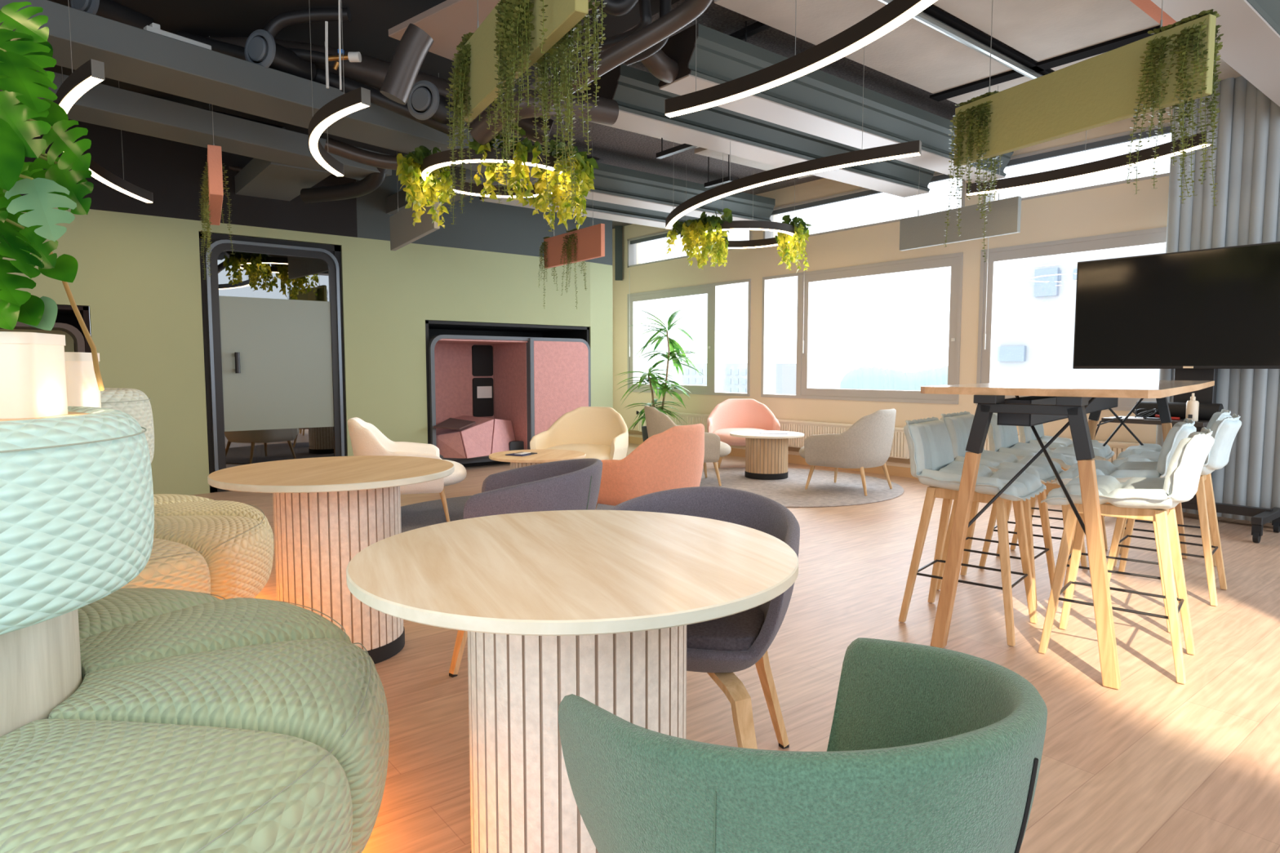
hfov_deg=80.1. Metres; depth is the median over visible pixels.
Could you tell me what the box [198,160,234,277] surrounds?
vine
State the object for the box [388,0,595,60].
ceiling panel
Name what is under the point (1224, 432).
bar stool
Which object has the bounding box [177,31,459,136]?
air duct
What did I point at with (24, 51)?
monstera
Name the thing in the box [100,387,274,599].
banquette
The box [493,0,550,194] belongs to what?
vine
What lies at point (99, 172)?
pendant lamp
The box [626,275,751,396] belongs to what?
window
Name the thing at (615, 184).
beam
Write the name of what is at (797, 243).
ivy
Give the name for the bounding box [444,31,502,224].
vine
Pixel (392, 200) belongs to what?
trim
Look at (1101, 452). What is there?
bar stool
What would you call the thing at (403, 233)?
panel
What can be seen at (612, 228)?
wall
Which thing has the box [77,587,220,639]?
seat cushion
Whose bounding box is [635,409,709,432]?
radiator
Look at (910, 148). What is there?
pendant lamp
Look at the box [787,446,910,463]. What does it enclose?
trim
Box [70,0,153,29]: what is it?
air duct
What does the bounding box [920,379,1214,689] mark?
bar table
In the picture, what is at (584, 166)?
ivy
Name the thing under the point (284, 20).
pipe
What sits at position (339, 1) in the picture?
cable
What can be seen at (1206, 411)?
bar
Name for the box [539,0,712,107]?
air duct
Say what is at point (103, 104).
trim
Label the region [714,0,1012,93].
ceiling panel
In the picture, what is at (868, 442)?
lounge chair
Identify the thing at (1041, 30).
ceiling panel
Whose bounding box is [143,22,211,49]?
fitting
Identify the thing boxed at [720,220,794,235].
pendant lamp
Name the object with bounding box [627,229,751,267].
window
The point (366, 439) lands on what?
lounge chair
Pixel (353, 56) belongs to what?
valve
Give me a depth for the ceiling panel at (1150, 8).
4.07 m
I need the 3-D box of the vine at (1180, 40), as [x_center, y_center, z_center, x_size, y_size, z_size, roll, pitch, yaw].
[2.183,-1.264,3.108,0.210,0.748,0.302,-3,5,-31]
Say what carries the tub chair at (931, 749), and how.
on the floor
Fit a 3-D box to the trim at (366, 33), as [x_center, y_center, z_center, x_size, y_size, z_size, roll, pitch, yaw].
[-2.434,-2.278,2.082,7.000,0.028,8.950,-3,6,-38]
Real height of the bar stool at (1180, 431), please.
0.894 m
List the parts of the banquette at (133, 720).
backrest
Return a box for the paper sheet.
[1123,417,1143,419]
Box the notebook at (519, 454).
[505,452,537,456]
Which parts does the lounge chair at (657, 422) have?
leg, leg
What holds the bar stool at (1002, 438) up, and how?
on the floor
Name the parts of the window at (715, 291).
blind cord, sash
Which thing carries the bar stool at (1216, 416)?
on the floor
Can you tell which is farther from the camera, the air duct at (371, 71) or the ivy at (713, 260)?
the ivy at (713, 260)
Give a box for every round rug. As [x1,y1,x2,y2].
[400,495,613,533]
[699,467,903,507]
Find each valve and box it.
[244,29,315,80]
[328,48,361,70]
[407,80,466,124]
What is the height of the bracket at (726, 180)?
0.327 m
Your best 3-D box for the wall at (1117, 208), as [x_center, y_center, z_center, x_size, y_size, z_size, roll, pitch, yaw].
[3.018,-1.086,7.660,0.250,3.250,10.700,-3,6,-38]
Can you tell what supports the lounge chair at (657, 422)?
on the round rug at (822, 491)
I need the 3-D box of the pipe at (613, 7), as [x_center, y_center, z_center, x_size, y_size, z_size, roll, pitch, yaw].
[-0.119,-2.091,3.653,0.287,0.228,0.080,0,4,0]
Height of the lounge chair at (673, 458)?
0.751 m
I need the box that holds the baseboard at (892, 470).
[628,435,1059,494]
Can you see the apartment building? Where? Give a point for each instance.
(735, 375)
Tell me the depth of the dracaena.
10.00 m
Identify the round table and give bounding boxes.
[207,455,454,664]
[346,510,798,852]
[488,448,586,469]
[729,430,804,479]
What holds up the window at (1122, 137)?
in the wall at (1117, 208)
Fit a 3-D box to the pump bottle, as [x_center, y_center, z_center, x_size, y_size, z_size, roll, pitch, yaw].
[3.753,-0.132,5.176,0.072,0.190,0.070,-3,6,-38]
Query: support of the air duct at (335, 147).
attached to the ceiling beam at (130, 54)
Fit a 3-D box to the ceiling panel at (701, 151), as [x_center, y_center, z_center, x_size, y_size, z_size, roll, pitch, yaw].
[1.395,-2.637,7.411,1.550,0.040,0.880,-3,6,-38]
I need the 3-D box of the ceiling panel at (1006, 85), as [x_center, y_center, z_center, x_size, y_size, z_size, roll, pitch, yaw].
[3.050,-2.529,5.984,1.450,0.040,0.620,-3,6,-38]
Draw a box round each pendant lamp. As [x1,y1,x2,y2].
[53,0,105,114]
[88,159,153,202]
[308,0,370,176]
[421,137,515,181]
[452,178,491,196]
[493,185,515,197]
[521,151,559,170]
[664,0,937,117]
[665,46,921,228]
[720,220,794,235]
[725,237,777,248]
[965,85,1213,195]
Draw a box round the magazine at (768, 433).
[760,431,787,434]
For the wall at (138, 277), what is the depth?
7.53 m
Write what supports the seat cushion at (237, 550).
on the banquette at (224, 548)
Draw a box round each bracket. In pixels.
[656,137,697,159]
[704,154,733,187]
[728,21,771,39]
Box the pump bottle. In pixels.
[1185,392,1199,421]
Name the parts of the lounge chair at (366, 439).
leg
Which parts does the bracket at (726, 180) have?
threaded rod, rail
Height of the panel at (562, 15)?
1.048 m
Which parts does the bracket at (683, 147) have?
threaded rod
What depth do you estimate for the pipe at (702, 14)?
4.24 m
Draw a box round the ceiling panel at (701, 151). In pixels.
[693,146,813,178]
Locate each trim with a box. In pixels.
[0,69,391,180]
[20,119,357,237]
[43,0,679,155]
[234,157,332,200]
[355,169,612,265]
[386,165,497,214]
[614,226,622,280]
[627,429,745,446]
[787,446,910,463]
[922,4,1163,101]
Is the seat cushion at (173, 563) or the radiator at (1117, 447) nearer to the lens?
the seat cushion at (173, 563)
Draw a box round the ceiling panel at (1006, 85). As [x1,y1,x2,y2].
[946,75,1031,103]
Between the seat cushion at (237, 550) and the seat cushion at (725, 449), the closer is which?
the seat cushion at (237, 550)
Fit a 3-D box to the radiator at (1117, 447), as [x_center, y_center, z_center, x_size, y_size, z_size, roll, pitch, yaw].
[3.790,0.273,6.500,0.094,0.315,1.870,-3,6,-38]
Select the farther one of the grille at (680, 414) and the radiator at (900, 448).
the grille at (680, 414)
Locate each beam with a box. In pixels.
[0,0,542,185]
[479,184,699,229]
[497,137,775,221]
[584,63,934,197]
[657,21,1013,182]
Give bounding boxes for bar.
[1134,401,1223,420]
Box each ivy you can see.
[395,145,456,228]
[469,124,542,206]
[532,139,599,229]
[666,208,732,269]
[693,233,728,266]
[774,214,811,271]
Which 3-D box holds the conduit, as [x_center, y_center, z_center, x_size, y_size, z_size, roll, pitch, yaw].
[2.140,-2.367,4.768,4.300,0.050,0.050,-3,6,-38]
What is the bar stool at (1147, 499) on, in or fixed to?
on the floor
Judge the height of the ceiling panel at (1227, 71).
0.040 m
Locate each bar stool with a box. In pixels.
[898,417,1046,646]
[936,411,1064,608]
[978,413,1087,567]
[1009,423,1114,550]
[1038,426,1214,684]
[1051,417,1196,632]
[1106,413,1241,606]
[1112,408,1231,580]
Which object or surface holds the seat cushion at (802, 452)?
on the lounge chair at (868, 442)
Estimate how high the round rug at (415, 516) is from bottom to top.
0.011 m
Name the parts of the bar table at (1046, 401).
leg, bracket frame, leg, leg, bracket frame, leg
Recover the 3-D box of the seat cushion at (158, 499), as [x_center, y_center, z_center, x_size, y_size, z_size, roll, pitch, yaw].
[-2.407,0.529,3.727,0.550,0.382,0.604,1,4,11]
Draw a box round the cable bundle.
[1094,408,1157,437]
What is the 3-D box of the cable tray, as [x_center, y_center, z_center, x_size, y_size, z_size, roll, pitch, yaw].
[2.091,-0.110,3.710,0.120,0.100,1.990,4,6,40]
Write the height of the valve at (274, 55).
0.228 m
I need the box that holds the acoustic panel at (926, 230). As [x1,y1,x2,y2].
[899,155,1021,250]
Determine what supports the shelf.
attached to the tv stand
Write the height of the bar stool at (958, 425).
0.894 m
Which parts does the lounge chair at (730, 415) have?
leg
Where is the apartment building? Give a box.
[681,363,812,394]
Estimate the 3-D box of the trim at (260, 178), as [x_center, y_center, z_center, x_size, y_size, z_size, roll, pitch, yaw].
[-3.062,-2.147,6.497,0.460,0.160,1.300,-3,6,-38]
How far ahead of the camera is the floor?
2.77 m
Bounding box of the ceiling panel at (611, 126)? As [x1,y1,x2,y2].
[588,120,698,147]
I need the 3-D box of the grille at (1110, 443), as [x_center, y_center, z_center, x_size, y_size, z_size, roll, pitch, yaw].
[3.806,0.128,6.457,0.079,0.020,1.800,-3,6,-38]
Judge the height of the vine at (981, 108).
0.860 m
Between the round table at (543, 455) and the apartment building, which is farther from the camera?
the apartment building
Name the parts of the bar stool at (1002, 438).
leg, leg, leg, leg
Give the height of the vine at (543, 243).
0.748 m
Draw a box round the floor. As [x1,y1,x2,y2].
[188,443,1279,852]
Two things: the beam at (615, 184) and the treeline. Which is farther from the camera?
the treeline
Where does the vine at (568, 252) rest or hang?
hanging from the panel at (590, 245)
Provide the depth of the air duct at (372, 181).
6.33 m
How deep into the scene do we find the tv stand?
5.31 m
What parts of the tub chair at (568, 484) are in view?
leg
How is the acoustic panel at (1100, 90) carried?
hanging from the ceiling at (613, 146)
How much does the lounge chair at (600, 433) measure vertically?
0.751 m
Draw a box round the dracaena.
[616,307,707,441]
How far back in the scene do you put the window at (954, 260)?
8.43 m
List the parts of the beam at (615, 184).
plate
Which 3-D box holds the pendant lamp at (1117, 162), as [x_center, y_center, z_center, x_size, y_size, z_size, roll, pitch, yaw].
[2.938,-2.085,5.074,0.200,0.798,1.571,-3,5,-33]
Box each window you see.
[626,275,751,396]
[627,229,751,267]
[760,246,963,404]
[763,172,965,239]
[975,226,1166,410]
[982,121,1172,203]
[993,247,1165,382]
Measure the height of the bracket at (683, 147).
0.324 m
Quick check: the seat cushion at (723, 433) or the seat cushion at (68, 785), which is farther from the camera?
the seat cushion at (723, 433)
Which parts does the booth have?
door handle, door glass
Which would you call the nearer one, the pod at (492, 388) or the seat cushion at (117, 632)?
the seat cushion at (117, 632)
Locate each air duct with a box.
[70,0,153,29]
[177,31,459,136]
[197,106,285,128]
[205,36,553,146]
[300,167,387,203]
[324,137,406,169]
[379,22,433,104]
[468,89,618,145]
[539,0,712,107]
[640,48,678,83]
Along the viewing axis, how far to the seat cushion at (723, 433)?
8.41 m
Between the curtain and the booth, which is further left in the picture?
the booth
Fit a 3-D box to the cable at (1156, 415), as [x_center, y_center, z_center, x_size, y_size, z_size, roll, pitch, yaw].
[3.687,-0.065,5.329,0.021,0.034,0.153,-3,5,-31]
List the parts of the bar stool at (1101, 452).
leg, leg, leg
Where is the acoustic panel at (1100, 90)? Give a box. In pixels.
[953,0,1216,165]
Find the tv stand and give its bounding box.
[1101,368,1279,542]
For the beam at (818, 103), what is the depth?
5.11 m
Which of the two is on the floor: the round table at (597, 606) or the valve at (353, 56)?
the round table at (597, 606)
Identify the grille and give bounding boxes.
[637,409,709,416]
[777,419,903,430]
[986,433,1139,446]
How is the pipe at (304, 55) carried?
attached to the valve at (274, 55)
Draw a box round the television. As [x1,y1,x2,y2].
[1072,241,1279,368]
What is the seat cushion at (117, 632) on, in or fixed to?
on the banquette at (133, 720)
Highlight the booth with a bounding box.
[198,231,346,493]
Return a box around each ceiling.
[464,0,1158,228]
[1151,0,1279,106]
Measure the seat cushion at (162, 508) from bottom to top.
0.382 m
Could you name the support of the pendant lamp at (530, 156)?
hanging from the trim at (366, 33)
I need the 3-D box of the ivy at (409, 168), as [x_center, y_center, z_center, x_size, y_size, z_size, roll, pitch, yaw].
[-1.448,-1.645,5.218,0.377,0.517,0.556,-1,4,-11]
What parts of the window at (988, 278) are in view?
blind cord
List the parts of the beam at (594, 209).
plate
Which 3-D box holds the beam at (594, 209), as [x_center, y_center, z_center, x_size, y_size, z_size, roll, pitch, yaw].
[-0.272,-2.555,8.507,3.200,0.450,0.400,-3,6,-38]
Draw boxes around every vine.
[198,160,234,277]
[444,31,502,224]
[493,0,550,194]
[512,0,607,231]
[537,236,558,307]
[560,228,586,309]
[943,90,1002,262]
[1125,8,1223,205]
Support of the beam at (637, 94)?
attached to the ceiling at (613, 146)
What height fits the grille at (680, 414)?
0.020 m
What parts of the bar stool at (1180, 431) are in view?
leg, leg, leg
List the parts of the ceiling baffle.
panel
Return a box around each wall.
[0,207,613,494]
[612,228,613,301]
[613,106,1173,484]
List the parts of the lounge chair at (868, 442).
leg, leg, leg, leg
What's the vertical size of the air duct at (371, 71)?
0.638 m
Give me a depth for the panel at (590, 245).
7.40 m
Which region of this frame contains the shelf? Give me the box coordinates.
[1101,416,1209,426]
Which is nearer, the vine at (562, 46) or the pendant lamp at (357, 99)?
the vine at (562, 46)
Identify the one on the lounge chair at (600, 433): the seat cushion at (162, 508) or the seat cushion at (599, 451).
the seat cushion at (599, 451)
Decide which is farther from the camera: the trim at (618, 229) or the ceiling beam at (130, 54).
the trim at (618, 229)
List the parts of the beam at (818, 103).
hanger rod, plate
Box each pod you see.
[0,305,91,352]
[425,320,591,466]
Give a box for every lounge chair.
[347,417,466,522]
[529,406,628,460]
[595,423,704,510]
[644,405,731,486]
[706,398,780,468]
[799,408,896,495]
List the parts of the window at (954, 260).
blind cord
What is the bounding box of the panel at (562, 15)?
[460,0,588,122]
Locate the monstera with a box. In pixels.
[0,1,104,391]
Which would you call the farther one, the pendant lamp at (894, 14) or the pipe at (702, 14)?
the pipe at (702, 14)
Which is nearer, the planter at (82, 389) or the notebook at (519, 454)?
the planter at (82, 389)
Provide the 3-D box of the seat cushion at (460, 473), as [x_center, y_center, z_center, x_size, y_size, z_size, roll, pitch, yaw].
[-1.665,0.348,5.638,0.740,0.184,0.704,-1,5,-17]
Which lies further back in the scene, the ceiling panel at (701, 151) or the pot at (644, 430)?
the pot at (644, 430)
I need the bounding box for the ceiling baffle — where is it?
[207,35,223,225]
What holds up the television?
attached to the tv stand
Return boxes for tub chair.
[448,458,602,677]
[558,637,1047,852]
[608,486,799,749]
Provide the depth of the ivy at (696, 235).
7.25 m
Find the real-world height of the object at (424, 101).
0.228 m
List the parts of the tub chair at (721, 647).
leg, leg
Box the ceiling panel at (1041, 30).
[932,0,1159,62]
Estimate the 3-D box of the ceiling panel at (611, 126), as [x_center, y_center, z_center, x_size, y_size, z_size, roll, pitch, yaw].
[0.211,-2.558,6.372,1.400,0.040,0.730,-3,6,-38]
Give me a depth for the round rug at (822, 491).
7.12 m
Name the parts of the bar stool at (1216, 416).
leg, leg, leg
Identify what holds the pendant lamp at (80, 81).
hanging from the trim at (366, 33)
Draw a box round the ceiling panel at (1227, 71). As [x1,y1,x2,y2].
[1051,52,1241,80]
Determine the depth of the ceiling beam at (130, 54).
4.27 m
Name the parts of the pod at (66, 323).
shell frame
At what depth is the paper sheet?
5.38 m
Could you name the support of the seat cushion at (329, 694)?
on the banquette at (133, 720)
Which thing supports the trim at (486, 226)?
attached to the wall at (138, 277)
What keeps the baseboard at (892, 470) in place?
attached to the wall at (1117, 208)
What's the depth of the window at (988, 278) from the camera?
6.89 m
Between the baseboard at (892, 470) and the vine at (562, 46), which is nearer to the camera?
the vine at (562, 46)
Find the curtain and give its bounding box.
[1155,75,1279,523]
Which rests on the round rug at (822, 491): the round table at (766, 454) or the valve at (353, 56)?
the round table at (766, 454)
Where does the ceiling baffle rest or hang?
hanging from the ceiling at (613, 146)
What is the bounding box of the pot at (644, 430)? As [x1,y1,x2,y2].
[641,426,648,441]
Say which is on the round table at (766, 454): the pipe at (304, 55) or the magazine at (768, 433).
the magazine at (768, 433)
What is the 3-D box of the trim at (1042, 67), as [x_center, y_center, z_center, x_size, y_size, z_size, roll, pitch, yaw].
[2.268,-2.422,4.963,3.704,0.020,1.591,-1,5,-18]
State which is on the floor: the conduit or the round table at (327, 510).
the round table at (327, 510)
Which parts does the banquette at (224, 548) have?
backrest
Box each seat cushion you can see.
[0,718,352,852]
[48,638,389,852]
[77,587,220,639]
[80,597,351,682]
[120,537,210,595]
[153,493,213,505]
[153,515,273,599]
[154,500,274,547]
[443,459,466,486]
[546,444,611,460]
[713,427,764,445]
[719,440,731,457]
[799,446,804,458]
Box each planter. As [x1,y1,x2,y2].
[0,331,67,418]
[64,351,101,407]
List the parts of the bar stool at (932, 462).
leg, leg, leg, leg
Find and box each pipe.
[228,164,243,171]
[262,7,351,61]
[286,47,333,65]
[548,13,703,83]
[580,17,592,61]
[586,0,652,53]
[594,0,638,16]
[625,0,671,65]
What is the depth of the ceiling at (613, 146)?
6.82 m
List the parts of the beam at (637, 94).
plate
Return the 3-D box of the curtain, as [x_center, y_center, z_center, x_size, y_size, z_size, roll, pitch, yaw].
[4.465,-0.913,5.236,0.173,3.190,1.546,-3,6,-38]
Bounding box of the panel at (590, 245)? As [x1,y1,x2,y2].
[543,220,604,268]
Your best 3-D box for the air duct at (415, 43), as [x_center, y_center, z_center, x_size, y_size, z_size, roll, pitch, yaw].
[-1.155,-1.794,3.775,0.266,0.373,0.131,0,4,0]
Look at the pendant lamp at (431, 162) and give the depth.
4.79 m
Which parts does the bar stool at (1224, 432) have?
leg, leg, leg, leg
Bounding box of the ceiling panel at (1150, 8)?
[1129,0,1176,26]
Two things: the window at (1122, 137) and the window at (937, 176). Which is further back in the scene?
the window at (937, 176)
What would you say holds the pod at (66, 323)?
on the floor
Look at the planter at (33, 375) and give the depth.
1.48 m
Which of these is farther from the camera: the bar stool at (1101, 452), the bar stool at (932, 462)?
the bar stool at (1101, 452)
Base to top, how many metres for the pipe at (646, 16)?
0.336 m
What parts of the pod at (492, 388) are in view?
media panel, media panel, panel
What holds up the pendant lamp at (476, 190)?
hanging from the trim at (366, 33)
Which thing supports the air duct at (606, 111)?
attached to the beam at (637, 94)
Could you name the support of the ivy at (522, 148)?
attached to the pendant lamp at (502, 194)
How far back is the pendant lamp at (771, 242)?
8.16 m
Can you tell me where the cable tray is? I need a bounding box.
[996,395,1118,426]
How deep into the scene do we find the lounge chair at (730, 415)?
8.98 m
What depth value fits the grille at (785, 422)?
8.64 m
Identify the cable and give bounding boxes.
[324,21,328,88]
[337,0,342,89]
[1155,414,1180,420]
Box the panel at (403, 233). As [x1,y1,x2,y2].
[389,175,439,250]
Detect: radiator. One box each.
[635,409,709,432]
[777,419,909,458]
[983,433,1139,462]
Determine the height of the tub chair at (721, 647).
0.763 m
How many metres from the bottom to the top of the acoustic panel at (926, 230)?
1.048 m
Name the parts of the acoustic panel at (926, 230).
panel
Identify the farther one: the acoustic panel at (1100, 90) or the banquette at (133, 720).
the acoustic panel at (1100, 90)
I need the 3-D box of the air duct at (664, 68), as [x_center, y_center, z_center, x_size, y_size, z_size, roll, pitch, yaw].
[0.118,-2.145,4.438,0.452,0.248,0.188,-4,6,-42]
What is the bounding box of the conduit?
[877,0,1118,121]
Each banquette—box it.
[0,406,389,852]
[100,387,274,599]
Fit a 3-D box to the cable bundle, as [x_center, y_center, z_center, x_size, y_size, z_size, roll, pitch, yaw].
[3.408,0.278,5.522,0.217,0.831,0.511,-4,6,-45]
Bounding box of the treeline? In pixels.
[840,365,947,391]
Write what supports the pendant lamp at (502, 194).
hanging from the trim at (366, 33)
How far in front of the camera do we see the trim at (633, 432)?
11.38 m
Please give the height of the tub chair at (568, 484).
0.763 m
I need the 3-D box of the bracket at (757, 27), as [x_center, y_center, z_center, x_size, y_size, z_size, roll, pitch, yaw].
[0.655,-2.457,4.728,0.050,0.065,0.450,-3,6,-38]
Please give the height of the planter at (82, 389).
0.150 m

